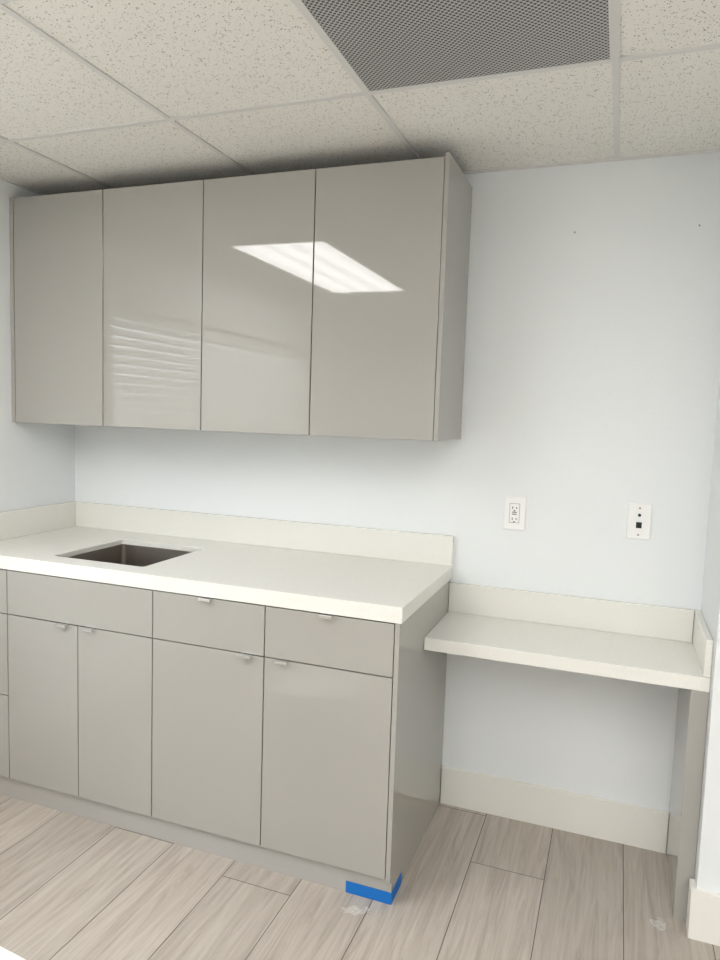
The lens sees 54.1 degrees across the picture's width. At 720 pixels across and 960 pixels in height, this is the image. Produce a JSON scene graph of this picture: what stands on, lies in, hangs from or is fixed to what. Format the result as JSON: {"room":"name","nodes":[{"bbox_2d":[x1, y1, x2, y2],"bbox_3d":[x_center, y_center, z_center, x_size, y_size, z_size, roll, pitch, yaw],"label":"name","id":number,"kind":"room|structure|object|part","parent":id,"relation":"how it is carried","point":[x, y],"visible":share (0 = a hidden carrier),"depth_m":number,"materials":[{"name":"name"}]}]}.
{"room":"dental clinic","nodes":[
{"label":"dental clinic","id":0,"kind":"room"},
{"bbox_2d":[0,180,74,511],"bbox_3d":[-2.146,0.112,0.994,0.100,2.466,4.700,4,6,20],"label":"wall","id":1,"kind":"structure","parent":0,"point":[37,460],"depth_m":2.88,"materials":[{"name":"white paint"}]},
{"bbox_2d":[0,501,77,539],"bbox_3d":[-1.392,0.175,2.892,0.019,0.111,0.637,4,6,20],"label":"backsplash","id":2,"kind":"structure","parent":1,"relation":"attached to","point":[39,519],"depth_m":2.96,"materials":[{"name":"white stone"}]},
{"bbox_2d":[0,0,719,194],"bbox_3d":[0.106,-0.883,0.080,4.824,0.030,4.900,4,6,20],"label":"ceiling","id":3,"kind":"structure","parent":0,"point":[182,57],"depth_m":1.94,"materials":[{"name":"tile"}]},
{"bbox_2d":[0,0,719,194],"bbox_3d":[0.106,-0.866,0.082,4.624,0.006,4.700,4,6,20],"label":"grid","id":4,"kind":"object","parent":3,"relation":"attached to","point":[614,4],"depth_m":1.95,"materials":[{"name":"white metal"}]},
{"bbox_2d":[299,0,611,92],"bbox_3d":[0.204,-0.991,1.485,0.609,0.006,0.609,4,6,20],"label":"ceiling air vent","id":5,"kind":"object","parent":3,"relation":"in","point":[387,44],"depth_m":1.59,"materials":[{"name":"white metal"}]},
{"bbox_2d":[0,794,719,959],"bbox_3d":[0.021,1.439,0.271,4.821,0.001,4.847,4,6,20],"label":"floor","id":6,"kind":"structure","parent":0,"point":[495,914],"depth_m":2.11,"materials":[{"name":"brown wood"}]},
{"bbox_2d":[0,946,25,959],"bbox_3d":[-0.821,1.177,1.448,0.350,0.250,0.260,4,6,26],"label":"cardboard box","id":7,"kind":"object","parent":6,"relation":"on","point":[5,954],"visible":1,"depth_m":1.55,"materials":[{"name":"white"}]},
{"bbox_2d":[0,569,449,892],"bbox_3d":[-0.608,0.764,2.638,1.738,0.867,0.657,4,6,20],"label":"base cabinet","id":8,"kind":"object","parent":6,"relation":"on","point":[304,745],"visible":0.91,"depth_m":2.27,"materials":[{"name":"grey laminate"}]},
{"bbox_3d":[-1.387,0.392,2.577,0.266,0.157,0.019,4,6,20],"label":"drawer","id":9,"kind":"part","parent":8,"relation":"part of","materials":[{"name":"grey laminate"}]},
{"bbox_3d":[-1.395,0.623,2.598,0.266,0.299,0.019,4,6,20],"label":"drawer","id":10,"kind":"part","parent":8,"relation":"part of","materials":[{"name":"grey laminate"}]},
{"bbox_3d":[-1.405,0.931,2.627,0.266,0.312,0.019,4,6,20],"label":"drawer","id":11,"kind":"part","parent":8,"relation":"part of","materials":[{"name":"grey laminate"}]},
{"bbox_3d":[-1.125,0.798,2.512,0.312,0.615,0.019,4,6,20],"label":"door panel","id":12,"kind":"part","parent":8,"relation":"part of","materials":[{"name":"grey laminate"}]},
{"bbox_3d":[-1.028,0.501,2.438,0.042,0.008,0.032,4,6,20],"label":"tab pull","id":13,"kind":"part","parent":8,"relation":"part of","materials":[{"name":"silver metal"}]},
{"bbox_3d":[-0.968,0.420,2.424,0.619,0.157,0.019,4,6,20],"label":"drawer","id":14,"kind":"part","parent":8,"relation":"part of","materials":[{"name":"grey laminate"}]},
{"bbox_3d":[-0.920,0.508,2.399,0.042,0.008,0.032,4,6,20],"label":"tab pull","id":15,"kind":"part","parent":8,"relation":"part of","materials":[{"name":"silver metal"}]},
{"bbox_3d":[-0.833,0.818,2.406,0.303,0.615,0.019,4,6,20],"label":"door panel","id":16,"kind":"part","parent":8,"relation":"part of","materials":[{"name":"grey laminate"}]},
{"bbox_3d":[-0.485,0.377,2.227,0.042,0.008,0.032,4,6,20],"label":"tab pull","id":17,"kind":"part","parent":8,"relation":"part of","materials":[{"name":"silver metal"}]},
{"bbox_3d":[-0.496,0.841,2.283,0.408,0.615,0.019,4,6,20],"label":"door panel","id":18,"kind":"part","parent":8,"relation":"part of","materials":[{"name":"grey laminate"}]},
{"bbox_3d":[-0.483,0.452,2.247,0.408,0.157,0.019,4,6,20],"label":"drawer","id":19,"kind":"part","parent":8,"relation":"part of","materials":[{"name":"grey laminate"}]},
{"bbox_2d":[0,501,453,623],"bbox_3d":[-0.585,0.253,2.597,1.745,0.159,0.641,4,6,20],"label":"countertop","id":20,"kind":"structure","parent":8,"relation":"on","point":[384,575],"depth_m":2.60,"materials":[{"name":"white stone"}]},
{"bbox_2d":[68,544,191,566],"bbox_3d":[-0.863,0.402,2.665,0.434,0.222,0.424,4,6,20],"label":"sink","id":21,"kind":"object","parent":20,"relation":"in","point":[133,555],"visible":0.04,"depth_m":2.85,"materials":[{"name":"silver metal"}]},
{"bbox_3d":[-0.354,0.546,2.192,0.042,0.008,0.032,4,6,20],"label":"tab pull","id":22,"kind":"part","parent":8,"relation":"part of","materials":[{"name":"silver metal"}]},
{"bbox_3d":[-0.237,0.554,2.149,0.042,0.008,0.032,4,6,20],"label":"tab pull","id":23,"kind":"part","parent":8,"relation":"part of","materials":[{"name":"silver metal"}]},
{"bbox_3d":[-0.097,0.402,2.085,0.042,0.008,0.032,4,6,20],"label":"tab pull","id":24,"kind":"part","parent":8,"relation":"part of","materials":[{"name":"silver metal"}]},
{"bbox_3d":[-0.107,0.866,2.141,0.413,0.615,0.019,4,6,20],"label":"door panel","id":25,"kind":"part","parent":8,"relation":"part of","materials":[{"name":"grey laminate"}]},
{"bbox_3d":[-0.095,0.478,2.105,0.413,0.157,0.019,4,6,20],"label":"drawer","id":26,"kind":"part","parent":8,"relation":"part of","materials":[{"name":"grey laminate"}]},
{"bbox_3d":[0.204,0.817,2.352,0.014,0.867,0.637,4,6,20],"label":"panel","id":27,"kind":"part","parent":8,"relation":"part of","materials":[{"name":"grey laminate"}]},
{"bbox_2d":[346,874,400,904],"bbox_3d":[0.043,1.243,2.177,0.146,0.039,0.101,4,6,20],"label":"tape strip","id":28,"kind":"object","parent":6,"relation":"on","point":[352,888],"visible":1,"depth_m":2.13,"materials":[{"name":"blue"}]},
{"bbox_2d":[424,582,713,921],"bbox_3d":[0.653,0.840,2.337,0.839,0.853,0.356,4,6,20],"label":"desk","id":29,"kind":"object","parent":6,"relation":"on","point":[638,642],"depth_m":2.26,"materials":[{"name":"white stone"}]},
{"bbox_3d":[1.022,0.939,2.211,0.048,0.703,0.351,4,6,20],"label":"support panel","id":30,"kind":"part","parent":29,"relation":"part of","materials":[{"name":"grey laminate"}]},
{"bbox_2d":[75,152,719,811],"bbox_3d":[0.900,0.080,2.430,4.824,2.466,0.100,4,6,20],"label":"wall","id":31,"kind":"structure","parent":0,"point":[592,360],"depth_m":2.44,"materials":[{"name":"white paint"}]},
{"bbox_2d":[9,152,471,440],"bbox_3d":[-0.501,-0.630,2.652,1.753,0.883,0.348,4,6,20],"label":"upper cabinet","id":32,"kind":"object","parent":31,"relation":"attached to","point":[332,301],"visible":1,"depth_m":2.42,"materials":[{"name":"grey laminate"}]},
{"bbox_3d":[-1.161,-0.652,2.718,0.427,0.870,0.019,4,6,20],"label":"door","id":33,"kind":"part","parent":32,"relation":"part of","materials":[{"name":"grey paint"}]},
{"bbox_3d":[-0.756,-0.625,2.571,0.427,0.870,0.019,4,6,20],"label":"door","id":34,"kind":"part","parent":32,"relation":"part of","materials":[{"name":"grey paint"}]},
{"bbox_3d":[-0.510,-0.194,2.701,1.719,0.006,0.327,4,6,20],"label":"panel","id":35,"kind":"part","parent":32,"relation":"part of","materials":[{"name":"grey laminate"}]},
{"bbox_3d":[-0.355,-0.598,2.424,0.422,0.870,0.019,4,6,20],"label":"door","id":36,"kind":"part","parent":32,"relation":"part of","materials":[{"name":"grey paint"}]},
{"bbox_3d":[0.047,-0.571,2.277,0.428,0.870,0.019,4,6,20],"label":"door","id":37,"kind":"part","parent":32,"relation":"part of","materials":[{"name":"grey paint"}]},
{"bbox_3d":[0.314,-0.575,2.354,0.014,0.883,0.348,4,6,20],"label":"panel","id":38,"kind":"part","parent":32,"relation":"part of","materials":[{"name":"grey laminate"}]},
{"bbox_2d":[76,501,453,565],"bbox_3d":[-0.467,0.206,2.882,1.725,0.111,0.019,4,6,20],"label":"backsplash","id":39,"kind":"structure","parent":31,"relation":"attached to","point":[428,548],"depth_m":2.83,"materials":[{"name":"white stone"}]},
{"bbox_2d":[503,496,525,530],"bbox_3d":[0.549,0.118,2.504,0.076,0.120,0.010,4,6,20],"label":"wall outlet","id":40,"kind":"object","parent":31,"relation":"attached to","point":[514,506],"visible":1,"depth_m":2.50,"materials":[{"name":"white plastic"}]},
{"bbox_2d":[509,503,519,522],"bbox_3d":[0.549,0.118,2.503,0.033,0.067,0.005,4,6,20],"label":"receptacle","id":41,"kind":"object","parent":40,"relation":"attached to","point":[514,508],"depth_m":2.50,"materials":[{"name":"white plastic"}]},
{"bbox_2d":[440,765,668,853],"bbox_3d":[0.678,1.179,2.539,0.789,0.144,0.015,4,6,20],"label":"baseboard","id":42,"kind":"structure","parent":31,"relation":"attached to","point":[582,814],"depth_m":2.52,"materials":[{"name":"white paint"}]},
{"bbox_2d":[448,582,693,642],"bbox_3d":[0.714,0.456,2.464,0.819,0.108,0.019,4,6,20],"label":"backsplash","id":43,"kind":"structure","parent":31,"relation":"attached to","point":[638,619],"depth_m":2.44,"materials":[{"name":"white stone"}]},
{"bbox_2d":[626,503,651,539],"bbox_3d":[0.935,0.140,2.361,0.074,0.120,0.013,4,6,20],"label":"data jack plate","id":44,"kind":"object","parent":31,"relation":"attached to","point":[639,515],"visible":1,"depth_m":2.36,"materials":[{"name":"white plastic"}]},
{"bbox_2d":[694,375,719,893],"bbox_3d":[2.022,0.179,1.752,2.044,2.466,0.405,4,6,20],"label":"wall","id":45,"kind":"structure","parent":0,"point":[707,867],"depth_m":1.99,"materials":[{"name":"white paint"}]},
{"bbox_2d":[686,878,719,945],"bbox_3d":[1.913,1.299,1.680,2.059,0.144,0.058,4,6,20],"label":"baseboard","id":46,"kind":"structure","parent":45,"relation":"attached to","point":[703,907],"depth_m":1.99,"materials":[{"name":"white paint"}]}
]}

